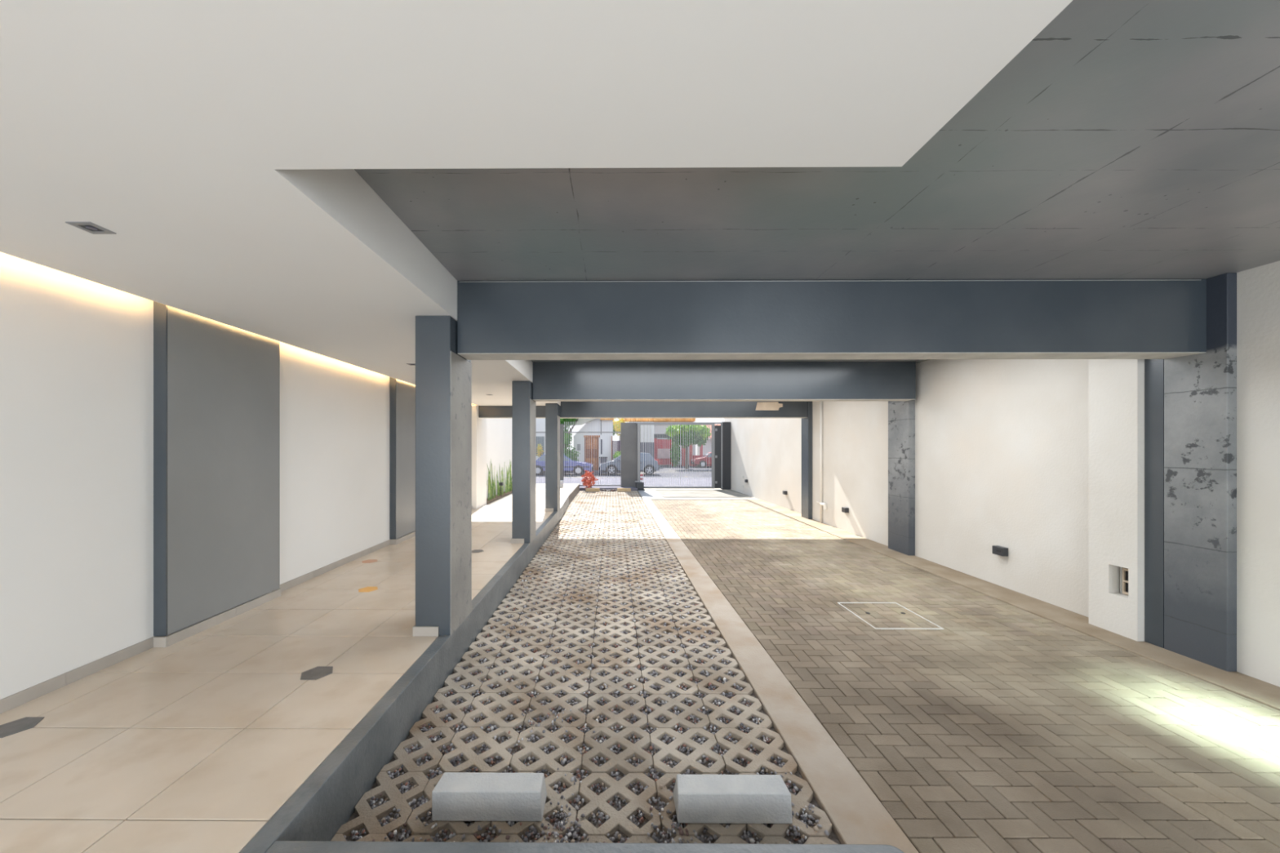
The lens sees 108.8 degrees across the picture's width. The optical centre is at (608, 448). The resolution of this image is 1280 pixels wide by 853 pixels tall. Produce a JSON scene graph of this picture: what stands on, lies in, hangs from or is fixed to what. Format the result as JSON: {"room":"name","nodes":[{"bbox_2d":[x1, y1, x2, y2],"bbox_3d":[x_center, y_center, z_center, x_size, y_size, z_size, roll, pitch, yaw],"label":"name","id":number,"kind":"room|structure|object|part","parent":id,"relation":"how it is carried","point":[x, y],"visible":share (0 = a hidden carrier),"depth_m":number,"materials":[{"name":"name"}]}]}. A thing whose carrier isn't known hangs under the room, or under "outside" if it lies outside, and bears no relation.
{"room":"covered parking garage","nodes":[
{"label":"covered parking garage","id":0,"kind":"room"},
{"bbox_2d":[0,252,413,699],"bbox_3d":[-3.396,0.188,4.149,0.250,3.025,14.250,0,0,0],"label":"wall","id":1,"kind":"structure","parent":0,"point":[77,353],"depth_m":2.94,"materials":[{"name":"white paint"}]},
{"bbox_2d":[153,301,279,635],"bbox_3d":[-3.233,0.024,3.858,0.100,2.658,1.130,0,0,0],"label":"wall panel","id":2,"kind":"object","parent":1,"relation":"attached to","point":[216,384],"visible":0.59,"depth_m":3.65,"materials":[{"name":"grey paint"}]},
{"bbox_2d":[0,506,472,714],"bbox_3d":[-3.207,1.392,5.858,0.104,0.072,9.808,0,0,0],"label":"baseboard","id":3,"kind":"structure","parent":1,"relation":"attached to","point":[25,695],"depth_m":3.28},
{"bbox_2d":[389,377,415,539],"bbox_3d":[-3.208,0.024,7.358,0.100,2.658,1.130,0,0,0],"label":"wall panel","id":4,"kind":"object","parent":1,"relation":"attached to","point":[402,393],"visible":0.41,"depth_m":6.97,"materials":[{"name":"grey paint"}]},
{"bbox_2d":[0,484,579,852],"bbox_3d":[-2.346,1.562,7.692,2.200,0.275,21.350,0,0,0],"label":"floor","id":5,"kind":"structure","parent":0,"point":[193,744],"depth_m":2.41,"materials":[{"name":"beige tile"}]},
{"bbox_2d":[239,484,575,852],"bbox_3d":[-1.246,1.587,9.760,0.216,0.325,17.102,0,0,0],"label":"curb","id":6,"kind":"object","parent":5,"relation":"on","point":[326,800],"visible":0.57,"depth_m":2.43,"materials":[{"name":"concrete"}]},
{"bbox_2d":[413,315,471,636],"bbox_3d":[-1.344,0.345,3.735,0.288,2.709,0.529,0,0,0],"label":"column","id":7,"kind":"structure","parent":5,"relation":"on","point":[443,377],"depth_m":3.48,"materials":[{"name":"stone"}]},
{"bbox_3d":[-1.391,1.392,3.477,0.194,0.072,0.013,0,0,0],"label":"skirting","id":8,"kind":"part","parent":7,"relation":"part of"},
{"bbox_2d":[486,489,511,503],"bbox_3d":[-3.264,1.536,15.098,0.300,0.228,6.450,0,0,0],"label":"planting bed","id":9,"kind":"object","parent":5,"relation":"on","point":[504,494],"visible":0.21,"depth_m":13.32,"materials":[{"name":"brown soil"}]},
{"bbox_2d":[486,471,490,500],"bbox_3d":[-3.256,1.013,12.368,0.095,0.820,0.174,0,0,15],"label":"snake plant","id":10,"kind":"object","parent":9,"relation":"on","point":[490,471],"visible":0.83,"depth_m":12.40,"materials":[{"name":"green plant"}]},
{"bbox_2d":[486,463,492,499],"bbox_3d":[-3.301,0.882,12.730,0.129,1.082,0.389,0,0,-23],"label":"snake plant","id":11,"kind":"object","parent":9,"relation":"on","point":[491,487],"visible":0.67,"depth_m":12.73,"materials":[{"name":"green plant"}]},
{"bbox_2d":[490,459,494,498],"bbox_3d":[-3.297,0.857,12.928,0.120,1.132,0.102,0,0,-29],"label":"snake plant","id":12,"kind":"object","parent":9,"relation":"on","point":[491,460],"visible":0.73,"depth_m":12.94,"materials":[{"name":"green plant"}]},
{"bbox_2d":[493,476,495,497],"bbox_3d":[-3.323,1.117,13.264,0.091,0.612,0.179,0,0,-21],"label":"snake plant","id":13,"kind":"object","parent":9,"relation":"on","point":[494,487],"visible":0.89,"depth_m":13.27,"materials":[{"name":"green plant"}]},
{"bbox_2d":[496,467,502,495],"bbox_3d":[-3.317,0.936,13.933,0.209,0.973,0.173,0,0,0],"label":"snake plant","id":14,"kind":"object","parent":9,"relation":"on","point":[501,490],"visible":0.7,"depth_m":13.94,"materials":[{"name":"green plant"}]},
{"bbox_2d":[497,475,502,496],"bbox_3d":[-3.245,1.033,13.643,0.181,0.780,0.120,0,0,-11],"label":"snake plant","id":15,"kind":"object","parent":9,"relation":"on","point":[498,488],"visible":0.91,"depth_m":13.62,"materials":[{"name":"green plant"}]},
{"bbox_2d":[501,468,504,493],"bbox_3d":[-3.288,0.923,14.152,0.113,0.999,0.192,0,0,0],"label":"snake plant","id":16,"kind":"object","parent":9,"relation":"on","point":[502,468],"visible":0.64,"depth_m":14.18,"materials":[{"name":"green plant"}]},
{"bbox_2d":[506,462,511,492],"bbox_3d":[-3.273,0.919,14.885,0.093,1.008,0.321,0,0,-31],"label":"snake plant","id":17,"kind":"object","parent":9,"relation":"on","point":[508,471],"visible":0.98,"depth_m":14.88,"materials":[{"name":"green plant"}]},
{"bbox_2d":[509,464,511,491],"bbox_3d":[-3.237,0.933,15.091,0.096,0.979,0.372,0,0,-6],"label":"snake plant","id":18,"kind":"object","parent":9,"relation":"on","point":[510,481],"visible":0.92,"depth_m":15.08,"materials":[{"name":"green plant"}]},
{"bbox_2d":[511,381,535,543],"bbox_3d":[-1.320,0.345,7.112,0.288,2.709,0.514,0,0,0],"label":"column","id":19,"kind":"structure","parent":5,"relation":"on","point":[523,406],"depth_m":6.87,"materials":[{"name":"stone"}]},
{"bbox_3d":[-1.367,1.392,6.862,0.194,0.072,0.013,0,0,0],"label":"skirting","id":20,"kind":"part","parent":19,"relation":"part of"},
{"bbox_2d":[544,403,559,511],"bbox_3d":[-1.296,0.345,10.552,0.288,2.709,0.514,0,0,0],"label":"column","id":21,"kind":"structure","parent":5,"relation":"on","point":[552,410],"depth_m":10.31,"materials":[{"name":"stone"}]},
{"bbox_3d":[-1.343,1.392,10.302,0.194,0.072,0.013,0,0,0],"label":"skirting","id":22,"kind":"part","parent":21,"relation":"part of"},
{"bbox_2d":[471,403,486,508],"bbox_3d":[-3.292,0.190,11.208,0.360,3.020,0.870,0,0,0],"label":"wall","id":23,"kind":"structure","parent":0,"point":[478,425],"depth_m":10.96,"materials":[{"name":"white paint"}]},
{"bbox_2d":[486,417,511,498],"bbox_3d":[-3.510,-0.150,15.650,0.200,3.700,8.750,0,0,0],"label":"wall","id":24,"kind":"structure","parent":0,"point":[499,430],"depth_m":14.28,"materials":[{"name":"white paint"}]},
{"bbox_2d":[0,0,1072,405],"bbox_3d":[-1.027,-1.167,3.967,4.190,0.314,13.920,0,0,0],"label":"ceiling","id":25,"kind":"structure","parent":0,"point":[221,144],"depth_m":1.39,"materials":[{"name":"white paint"}]},
{"bbox_2d":[65,222,116,234],"bbox_3d":[-2.370,-1.008,2.097,0.110,0.004,0.110,0,0,0],"label":"recessed light","id":26,"kind":"object","parent":25,"relation":"in","point":[91,228],"visible":1,"depth_m":2.09,"materials":[{"name":"grey metal"}]},
{"bbox_2d":[330,488,840,844],"bbox_3d":[1.674,1.748,10.589,6.600,0.105,18.000,0,0,0],"label":"floor","id":27,"kind":"structure","parent":0,"point":[602,672],"depth_m":2.96,"materials":[{"name":"grey concrete"}]},
{"bbox_2d":[431,772,546,821],"bbox_3d":[-0.554,1.629,2.163,0.502,0.137,0.169,0,0,0],"label":"wheel stop","id":28,"kind":"object","parent":27,"relation":"on","point":[456,796],"visible":1,"depth_m":2.08,"materials":[{"name":"grey concrete"}]},
{"bbox_2d":[581,470,598,488],"bbox_3d":[-0.787,1.288,18.235,0.602,0.828,0.643,0,0,40],"label":"shrub","id":29,"kind":"object","parent":27,"relation":"on","point":[588,477],"visible":0.98,"depth_m":18.14,"materials":[{"name":"red plant"}]},
{"bbox_2d":[586,488,599,491],"bbox_3d":[-0.625,1.632,17.939,0.540,0.130,0.169,0,0,0],"label":"wheel stop","id":30,"kind":"object","parent":27,"relation":"on","point":[587,489],"visible":1,"depth_m":17.86,"materials":[{"name":"beige concrete"}]},
{"bbox_2d":[600,488,617,491],"bbox_3d":[0.009,1.664,18.112,0.872,0.118,0.405,0,0,0],"label":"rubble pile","id":31,"kind":"object","parent":27,"relation":"on","point":[602,490],"visible":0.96,"depth_m":18.01,"materials":[{"name":"stone"}]},
{"bbox_2d":[617,488,631,491],"bbox_3d":[0.595,1.632,17.931,0.540,0.130,0.169,0,0,0],"label":"wheel stop","id":32,"kind":"object","parent":27,"relation":"on","point":[618,489],"visible":1,"depth_m":17.85,"materials":[{"name":"beige concrete"}]},
{"bbox_2d":[621,422,637,487],"bbox_3d":[0.888,0.323,18.994,0.770,2.755,0.300,0,0,0],"label":"gate pillar","id":33,"kind":"structure","parent":27,"relation":"on","point":[628,430],"depth_m":18.84,"materials":[{"name":"grey paint"}]},
{"bbox_2d":[635,422,722,488],"bbox_3d":[2.897,0.295,18.773,3.530,2.710,0.135,0,0,0],"label":"gate","id":34,"kind":"object","parent":33,"relation":"attached to","point":[717,430],"visible":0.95,"depth_m":18.73,"materials":[{"name":"grey metal"}]},
{"bbox_3d":[4.461,0.360,18.729,0.260,2.560,0.024,0,0,0],"label":"panel","id":35,"kind":"part","parent":34,"relation":"part of","materials":[{"name":"grey metal"}]},
{"bbox_2d":[635,480,644,490],"bbox_3d":[1.249,1.509,18.472,0.380,0.358,0.300,0,0,0],"label":"motor","id":36,"kind":"object","parent":27,"relation":"on","point":[639,485],"visible":0.92,"depth_m":18.35,"materials":[{"name":"grey metal"}]},
{"bbox_2d":[638,490,663,498],"bbox_3d":[1.518,1.694,16.840,0.700,0.012,2.900,0,0,0],"label":"access cover","id":37,"kind":"object","parent":27,"relation":"on","point":[645,494],"visible":1,"depth_m":16.45,"materials":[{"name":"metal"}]},
{"bbox_2d":[720,422,730,489],"bbox_3d":[4.845,0.310,18.967,0.365,2.780,0.240,0,0,0],"label":"gate post","id":38,"kind":"object","parent":27,"relation":"on","point":[726,425],"visible":0.86,"depth_m":18.84,"materials":[{"name":"grey metal"}]},
{"bbox_2d":[673,773,792,823],"bbox_3d":[0.572,1.629,2.150,0.517,0.137,0.169,0,0,0],"label":"wheel stop","id":39,"kind":"object","parent":27,"relation":"on","point":[698,798],"visible":1,"depth_m":2.07,"materials":[{"name":"grey concrete"}]},
{"bbox_2d":[564,470,640,473],"bbox_3d":[-5.761,1.750,34.141,16.000,0.200,3.800,0,0,0],"label":"pavement","id":40,"kind":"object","parent":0,"point":[594,471],"depth_m":32.21,"materials":[{"name":"grey concrete"}]},
{"bbox_2d":[536,443,542,457],"bbox_3d":[-4.919,0.655,32.651,0.564,1.990,0.595,0,0,32],"label":"shrub","id":41,"kind":"object","parent":40,"relation":"on","point":[540,448],"visible":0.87,"depth_m":32.54,"materials":[{"name":"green plant"}]},
{"bbox_2d":[535,417,545,459],"bbox_3d":[-9.038,-1.550,37.449,9.400,6.500,4.030,0,0,0],"label":"building","id":42,"kind":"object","parent":40,"relation":"on","point":[540,420],"visible":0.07,"depth_m":35.44,"materials":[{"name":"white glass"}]},
{"bbox_2d":[560,417,578,451],"bbox_3d":[-3.129,-0.601,32.772,2.058,4.505,1.243,0,0,0],"label":"street tree","id":43,"kind":"object","parent":40,"relation":"on","point":[567,421],"visible":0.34,"depth_m":32.66,"materials":[{"name":"green plant"}]},
{"bbox_2d":[564,447,580,472],"bbox_3d":[-2.808,0.766,31.759,1.672,1.867,0.890,0,0,0],"label":"shrub","id":44,"kind":"object","parent":40,"relation":"on","point":[568,452],"visible":0.41,"depth_m":31.60,"materials":[{"name":"green plant"}]},
{"bbox_2d":[564,417,613,470],"bbox_3d":[-1.647,-0.600,36.212,4.100,4.600,5.600,0,0,0],"label":"house","id":45,"kind":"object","parent":40,"relation":"on","point":[594,421],"visible":0.61,"depth_m":34.01,"materials":[{"name":"white paint"}]},
{"bbox_3d":[-1.762,0.425,34.063,0.060,2.450,0.140,0,0,0],"label":"door frame","id":46,"kind":"part","parent":45,"relation":"part of","materials":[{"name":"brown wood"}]},
{"bbox_3d":[-1.491,-0.370,34.096,0.380,0.660,0.030,0,0,0],"label":"door panel","id":47,"kind":"part","parent":45,"relation":"part of","materials":[{"name":"brown wood"}]},
{"bbox_3d":[-1.491,0.400,34.096,0.380,0.660,0.030,0,0,0],"label":"door panel","id":48,"kind":"part","parent":45,"relation":"part of","materials":[{"name":"brown wood"}]},
{"bbox_3d":[-1.262,-0.870,34.040,1.200,0.140,0.140,0,0,0],"label":"door frame","id":49,"kind":"part","parent":45,"relation":"part of","materials":[{"name":"white paint"}]},
{"bbox_3d":[-1.261,0.425,34.160,1.000,2.450,0.100,0,0,0],"label":"door","id":50,"kind":"part","parent":45,"relation":"part of","materials":[{"name":"brown wood"}]},
{"bbox_3d":[-1.031,-0.370,34.093,0.380,0.660,0.030,0,0,0],"label":"door panel","id":51,"kind":"part","parent":45,"relation":"part of","materials":[{"name":"brown wood"}]},
{"bbox_3d":[-1.031,0.400,34.093,0.380,0.660,0.030,0,0,0],"label":"door panel","id":52,"kind":"part","parent":45,"relation":"part of","materials":[{"name":"brown wood"}]},
{"bbox_3d":[-1.031,1.170,34.093,0.380,0.660,0.030,0,0,0],"label":"door panel","id":53,"kind":"part","parent":45,"relation":"part of","materials":[{"name":"brown wood"}]},
{"bbox_2d":[599,457,607,463],"bbox_3d":[-0.390,1.139,32.912,0.580,1.017,0.617,0,0,0],"label":"litter bin","id":54,"kind":"object","parent":40,"relation":"on","point":[603,460],"visible":0.42,"depth_m":32.66,"materials":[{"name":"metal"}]},
{"bbox_2d":[611,435,621,460],"bbox_3d":[0.667,0.400,33.896,0.980,2.600,0.100,0,0,0],"label":"gate","id":55,"kind":"object","parent":40,"relation":"on","point":[613,442],"visible":0.22,"depth_m":33.88,"materials":[{"name":"white metal"}]},
{"bbox_3d":[0.207,0.400,33.899,0.060,2.600,0.100,0,0,0],"label":"post","id":56,"kind":"part","parent":55,"relation":"part of","materials":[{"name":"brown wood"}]},
{"bbox_2d":[612,450,621,458],"bbox_3d":[0.650,0.925,33.174,0.769,1.451,0.810,0,0,0],"label":"shrub","id":57,"kind":"object","parent":40,"relation":"on","point":[614,455],"visible":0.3,"depth_m":33.08,"materials":[{"name":"green plant"}]},
{"bbox_2d":[579,485,637,491],"bbox_3d":[-1.107,1.700,18.968,4.520,0.200,1.280,0,0,0],"label":"sill","id":58,"kind":"structure","parent":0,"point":[581,488],"depth_m":18.48,"materials":[{"name":"grey concrete"}]},
{"bbox_2d":[560,423,564,484],"bbox_3d":[-1.981,0.305,18.739,0.225,2.590,0.450,0,0,0],"label":"fence post","id":59,"kind":"object","parent":58,"relation":"on","point":[562,425],"visible":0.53,"depth_m":18.76,"materials":[{"name":"grey metal"}]},
{"bbox_2d":[535,421,620,486],"bbox_3d":[-1.437,0.240,19.011,3.860,2.680,0.040,0,0,0],"label":"fence","id":60,"kind":"object","parent":58,"relation":"on","point":[537,432],"visible":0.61,"depth_m":19.00,"materials":[{"name":"grey metal"}]},
{"bbox_3d":[-0.677,-0.655,19.005,2.340,0.050,0.040,0,0,0],"label":"rail","id":61,"kind":"part","parent":60,"relation":"part of","materials":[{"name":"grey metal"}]},
{"bbox_3d":[-0.677,1.545,19.005,2.340,0.050,0.040,0,0,0],"label":"rail","id":62,"kind":"part","parent":60,"relation":"part of","materials":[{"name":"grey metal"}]},
{"bbox_2d":[536,477,711,486],"bbox_3d":[0.160,1.752,22.899,28.000,0.095,6.600,0,0,0],"label":"pavement","id":63,"kind":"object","parent":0,"point":[649,481],"visible":0.21,"depth_m":23.29,"materials":[{"name":"grey concrete"}]},
{"bbox_2d":[536,467,711,477],"bbox_3d":[0.237,1.830,33.899,60.000,0.140,15.200,0,0,0],"label":"road","id":64,"kind":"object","parent":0,"point":[662,470],"depth_m":30.32,"materials":[{"name":"grey asphalt"}]},
{"bbox_2d":[536,453,593,475],"bbox_3d":[-3.243,1.058,30.373,4.410,1.396,1.708,0,0,0],"label":"car","id":65,"kind":"object","parent":64,"relation":"on","point":[567,460],"visible":0.55,"depth_m":29.54,"materials":[{"name":"blue paint"}]},
{"bbox_3d":[-3.243,1.210,29.539,4.000,0.060,0.024,0,0,0],"label":"trim","id":66,"kind":"part","parent":65,"relation":"part of","materials":[{"name":"blue metal"}]},
{"bbox_2d":[613,417,627,440],"bbox_3d":[0.636,-0.580,40.517,2.287,4.563,1.357,0,0,0],"label":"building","id":67,"kind":"structure","parent":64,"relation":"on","point":[622,419],"depth_m":40.26,"materials":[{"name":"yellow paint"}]},
{"bbox_2d":[599,452,658,475],"bbox_3d":[1.323,1.018,30.491,3.900,1.476,1.980,0,0,0],"label":"hatchback car","id":68,"kind":"object","parent":64,"relation":"on","point":[649,459],"visible":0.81,"depth_m":29.66,"materials":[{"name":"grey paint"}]},
{"bbox_2d":[665,425,711,468],"bbox_3d":[6.680,-0.210,38.862,3.900,3.944,2.695,0,0,0],"label":"round tree","id":69,"kind":"object","parent":64,"relation":"on","point":[686,428],"visible":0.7,"depth_m":38.33,"materials":[{"name":"green plant"}]},
{"bbox_2d":[691,452,711,467],"bbox_3d":[9.583,1.058,41.834,3.900,1.396,1.674,0,0,0],"label":"car","id":70,"kind":"object","parent":64,"relation":"on","point":[699,460],"visible":0.33,"depth_m":41.02,"materials":[{"name":"red paint"}]},
{"bbox_2d":[659,465,711,467],"bbox_3d":[0.355,1.810,50.749,60.000,0.180,18.500,0,0,0],"label":"ground","id":71,"kind":"structure","parent":0,"point":[660,466],"depth_m":42.78,"materials":[{"name":"grey concrete"}]},
{"bbox_2d":[620,417,695,466],"bbox_3d":[5.027,-0.680,46.686,7.600,4.860,6.560,0,0,0],"label":"house","id":72,"kind":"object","parent":71,"relation":"on","point":[649,428],"visible":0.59,"depth_m":45.85,"materials":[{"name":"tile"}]},
{"bbox_2d":[654,434,673,466],"bbox_3d":[5.248,0.185,43.964,1.880,3.070,0.280,0,0,0],"label":"gate","id":73,"kind":"object","parent":71,"relation":"on","point":[662,451],"visible":0.47,"depth_m":43.87,"materials":[{"name":"paint"}]},
{"bbox_3d":[4.493,0.260,43.970,0.270,2.920,0.200,0,0,0],"label":"post","id":74,"kind":"part","parent":73,"relation":"part of","materials":[{"name":"white paint"}]},
{"bbox_2d":[670,441,679,466],"bbox_3d":[6.223,0.557,42.853,1.104,3.172,1.034,0,0,0],"label":"hedge","id":75,"kind":"object","parent":71,"relation":"on","point":[674,448],"visible":0.73,"depth_m":42.66,"materials":[{"name":"green plant"}]},
{"bbox_2d":[682,444,711,466],"bbox_3d":[8.416,0.410,43.742,2.980,2.620,0.600,0,0,0],"label":"wall","id":76,"kind":"structure","parent":71,"relation":"on","point":[701,446],"depth_m":43.51,"materials":[{"name":"paint"}]},
{"bbox_3d":[8.862,0.410,43.859,0.210,2.620,0.160,0,0,0],"label":"post","id":77,"kind":"part","parent":76,"relation":"part of","materials":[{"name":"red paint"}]},
{"bbox_2d":[697,423,720,455],"bbox_3d":[11.376,-0.390,46.471,4.900,4.220,4.100,0,0,0],"label":"house","id":78,"kind":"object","parent":71,"relation":"on","point":[709,426],"visible":0.09,"depth_m":45.13,"materials":[{"name":"paint"}]},
{"bbox_2d":[354,0,1279,363],"bbox_3d":[0.729,-1.450,4.095,8.600,0.250,14.200,0,0,0],"label":"ceiling slab","id":79,"kind":"structure","parent":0,"point":[1126,139],"depth_m":2.35,"materials":[{"name":"grey concrete"}]},
{"bbox_2d":[478,401,807,417],"bbox_3d":[0.762,-1.027,11.060,7.950,0.594,0.270,0,0,0],"label":"beam","id":80,"kind":"structure","parent":79,"relation":"attached to","point":[567,409],"depth_m":10.92,"materials":[{"name":"metal"}]},
{"bbox_2d":[755,401,782,410],"bbox_3d":[3.816,-1.000,10.896,0.640,0.200,0.015,0,0,0],"label":"plaster patch","id":81,"kind":"object","parent":80,"relation":"attached to","point":[773,406],"visible":1,"depth_m":10.89,"materials":[{"name":"beige paint"}]},
{"bbox_2d":[532,361,915,401],"bbox_3d":[1.768,-1.036,7.178,5.885,0.577,0.280,0,0,0],"label":"beam","id":82,"kind":"structure","parent":79,"relation":"attached to","point":[756,381],"depth_m":7.04,"materials":[{"name":"metal"}]},
{"bbox_2d":[457,279,1206,359],"bbox_3d":[1.739,-1.036,3.733,5.875,0.577,0.270,0,0,0],"label":"beam","id":83,"kind":"structure","parent":79,"relation":"attached to","point":[955,319],"depth_m":3.60,"materials":[{"name":"metal"}]},
{"bbox_2d":[459,279,1200,282],"bbox_3d":[1.723,-1.313,3.595,5.805,0.008,0.008,0,0,0],"label":"trim","id":84,"kind":"structure","parent":83,"relation":"attached to","point":[1169,279],"depth_m":3.59,"materials":[{"name":"grey paint"}]},
{"bbox_2d":[651,499,1279,852],"bbox_3d":[2.852,1.749,6.030,3.580,0.102,18.100,0,0,0],"label":"floor","id":85,"kind":"structure","parent":0,"point":[1004,727],"depth_m":2.96,"materials":[{"name":"taupe brick pavers"}]},
{"bbox_2d":[642,499,918,852],"bbox_3d":[1.202,1.748,7.992,0.286,0.104,14.200,0,0,0],"label":"paving strip","id":86,"kind":"object","parent":85,"relation":"on","point":[856,815],"visible":0.79,"depth_m":2.73,"materials":[{"name":"beige concrete"}]},
{"bbox_2d":[837,602,943,630],"bbox_3d":[2.828,1.707,4.660,0.640,0.026,0.730,0,0,0],"label":"access cover","id":87,"kind":"object","parent":85,"relation":"on","point":[904,628],"visible":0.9,"depth_m":4.47,"materials":[{"name":"silver metal"}]},
{"bbox_2d":[746,499,1279,710],"bbox_3d":[4.657,1.744,6.018,0.570,0.112,18.100,0,0,0],"label":"kerb","id":88,"kind":"object","parent":85,"relation":"on","point":[1268,694],"visible":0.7,"depth_m":4.52,"materials":[{"name":"brown concrete"}]},
{"bbox_2d":[801,401,812,519],"bbox_3d":[4.908,0.188,11.066,0.340,3.025,0.400,0,0,0],"label":"column","id":89,"kind":"structure","parent":88,"relation":"on","point":[806,423],"depth_m":10.89,"materials":[{"name":"metal"}]},
{"bbox_2d":[888,400,915,555],"bbox_3d":[4.882,0.188,7.456,0.340,3.025,0.540,0,0,0],"label":"column","id":90,"kind":"structure","parent":88,"relation":"on","point":[901,415],"depth_m":7.36,"materials":[{"name":"grey concrete"}]},
{"bbox_2d":[1088,359,1144,641],"bbox_3d":[4.800,0.188,4.202,0.360,3.025,0.410,0,0,0],"label":"wall pier","id":91,"kind":"object","parent":88,"relation":"on","point":[1116,387],"visible":0.43,"depth_m":4.17,"materials":[{"name":"beige paint"}]},
{"bbox_2d":[1120,566,1128,595],"bbox_3d":[4.711,1.208,4.144,0.024,0.255,0.133,0,0,0],"label":"outlet box","id":92,"kind":"object","parent":91,"relation":"attached to","point":[1123,571],"visible":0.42,"depth_m":4.18,"materials":[{"name":"beige paint"}]},
{"bbox_3d":[4.709,1.212,4.132,0.020,0.235,0.110,0,0,0],"label":"frame","id":93,"kind":"part","parent":92,"relation":"part of","materials":[{"name":"beige paint"}]},
{"bbox_2d":[1144,272,1236,671],"bbox_3d":[4.826,0.188,3.725,0.300,3.025,0.538,0,0,0],"label":"column","id":94,"kind":"structure","parent":88,"relation":"on","point":[1190,401],"depth_m":3.64,"materials":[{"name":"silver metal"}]},
{"bbox_2d":[724,260,1279,686],"bbox_3d":[4.969,-0.250,8.465,0.380,3.900,23.000,0,0,0],"label":"wall","id":95,"kind":"structure","parent":0,"point":[1002,445],"depth_m":5.43,"materials":[{"name":"beige paint"}]},
{"bbox_2d":[816,401,826,523],"bbox_3d":[4.803,0.225,10.339,0.071,2.950,0.456,0,0,0],"label":"pipe","id":96,"kind":"object","parent":95,"relation":"attached to","point":[821,504],"visible":0.87,"depth_m":10.33,"materials":[{"name":"white plastic"}]},
{"bbox_2d":[841,506,848,512],"bbox_3d":[4.786,1.252,9.273,0.076,0.104,0.163,0,0,0],"label":"wall light","id":97,"kind":"object","parent":95,"relation":"attached to","point":[844,509],"visible":1,"depth_m":9.19,"materials":[{"name":"grey metal"}]},
{"bbox_2d":[992,545,1008,556],"bbox_3d":[4.761,1.252,5.573,0.076,0.104,0.163,0,0,0],"label":"wall light","id":98,"kind":"object","parent":95,"relation":"attached to","point":[998,550],"visible":1,"depth_m":5.53,"materials":[{"name":"grey metal"}]},
{"bbox_3d":[-0.146,1.566,-0.874,2.320,0.268,4.250,0,0,0],"label":"platform","id":99,"kind":"object","parent":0,"visible":0},
{"bbox_2d":[265,840,904,852],"bbox_3d":[-0.084,1.587,1.428,2.258,0.325,0.455,0,0,0],"label":"kerb","id":100,"kind":"object","parent":99,"relation":"on","point":[278,846],"visible":1,"depth_m":1.63,"materials":[{"name":"concrete"}]}
]}

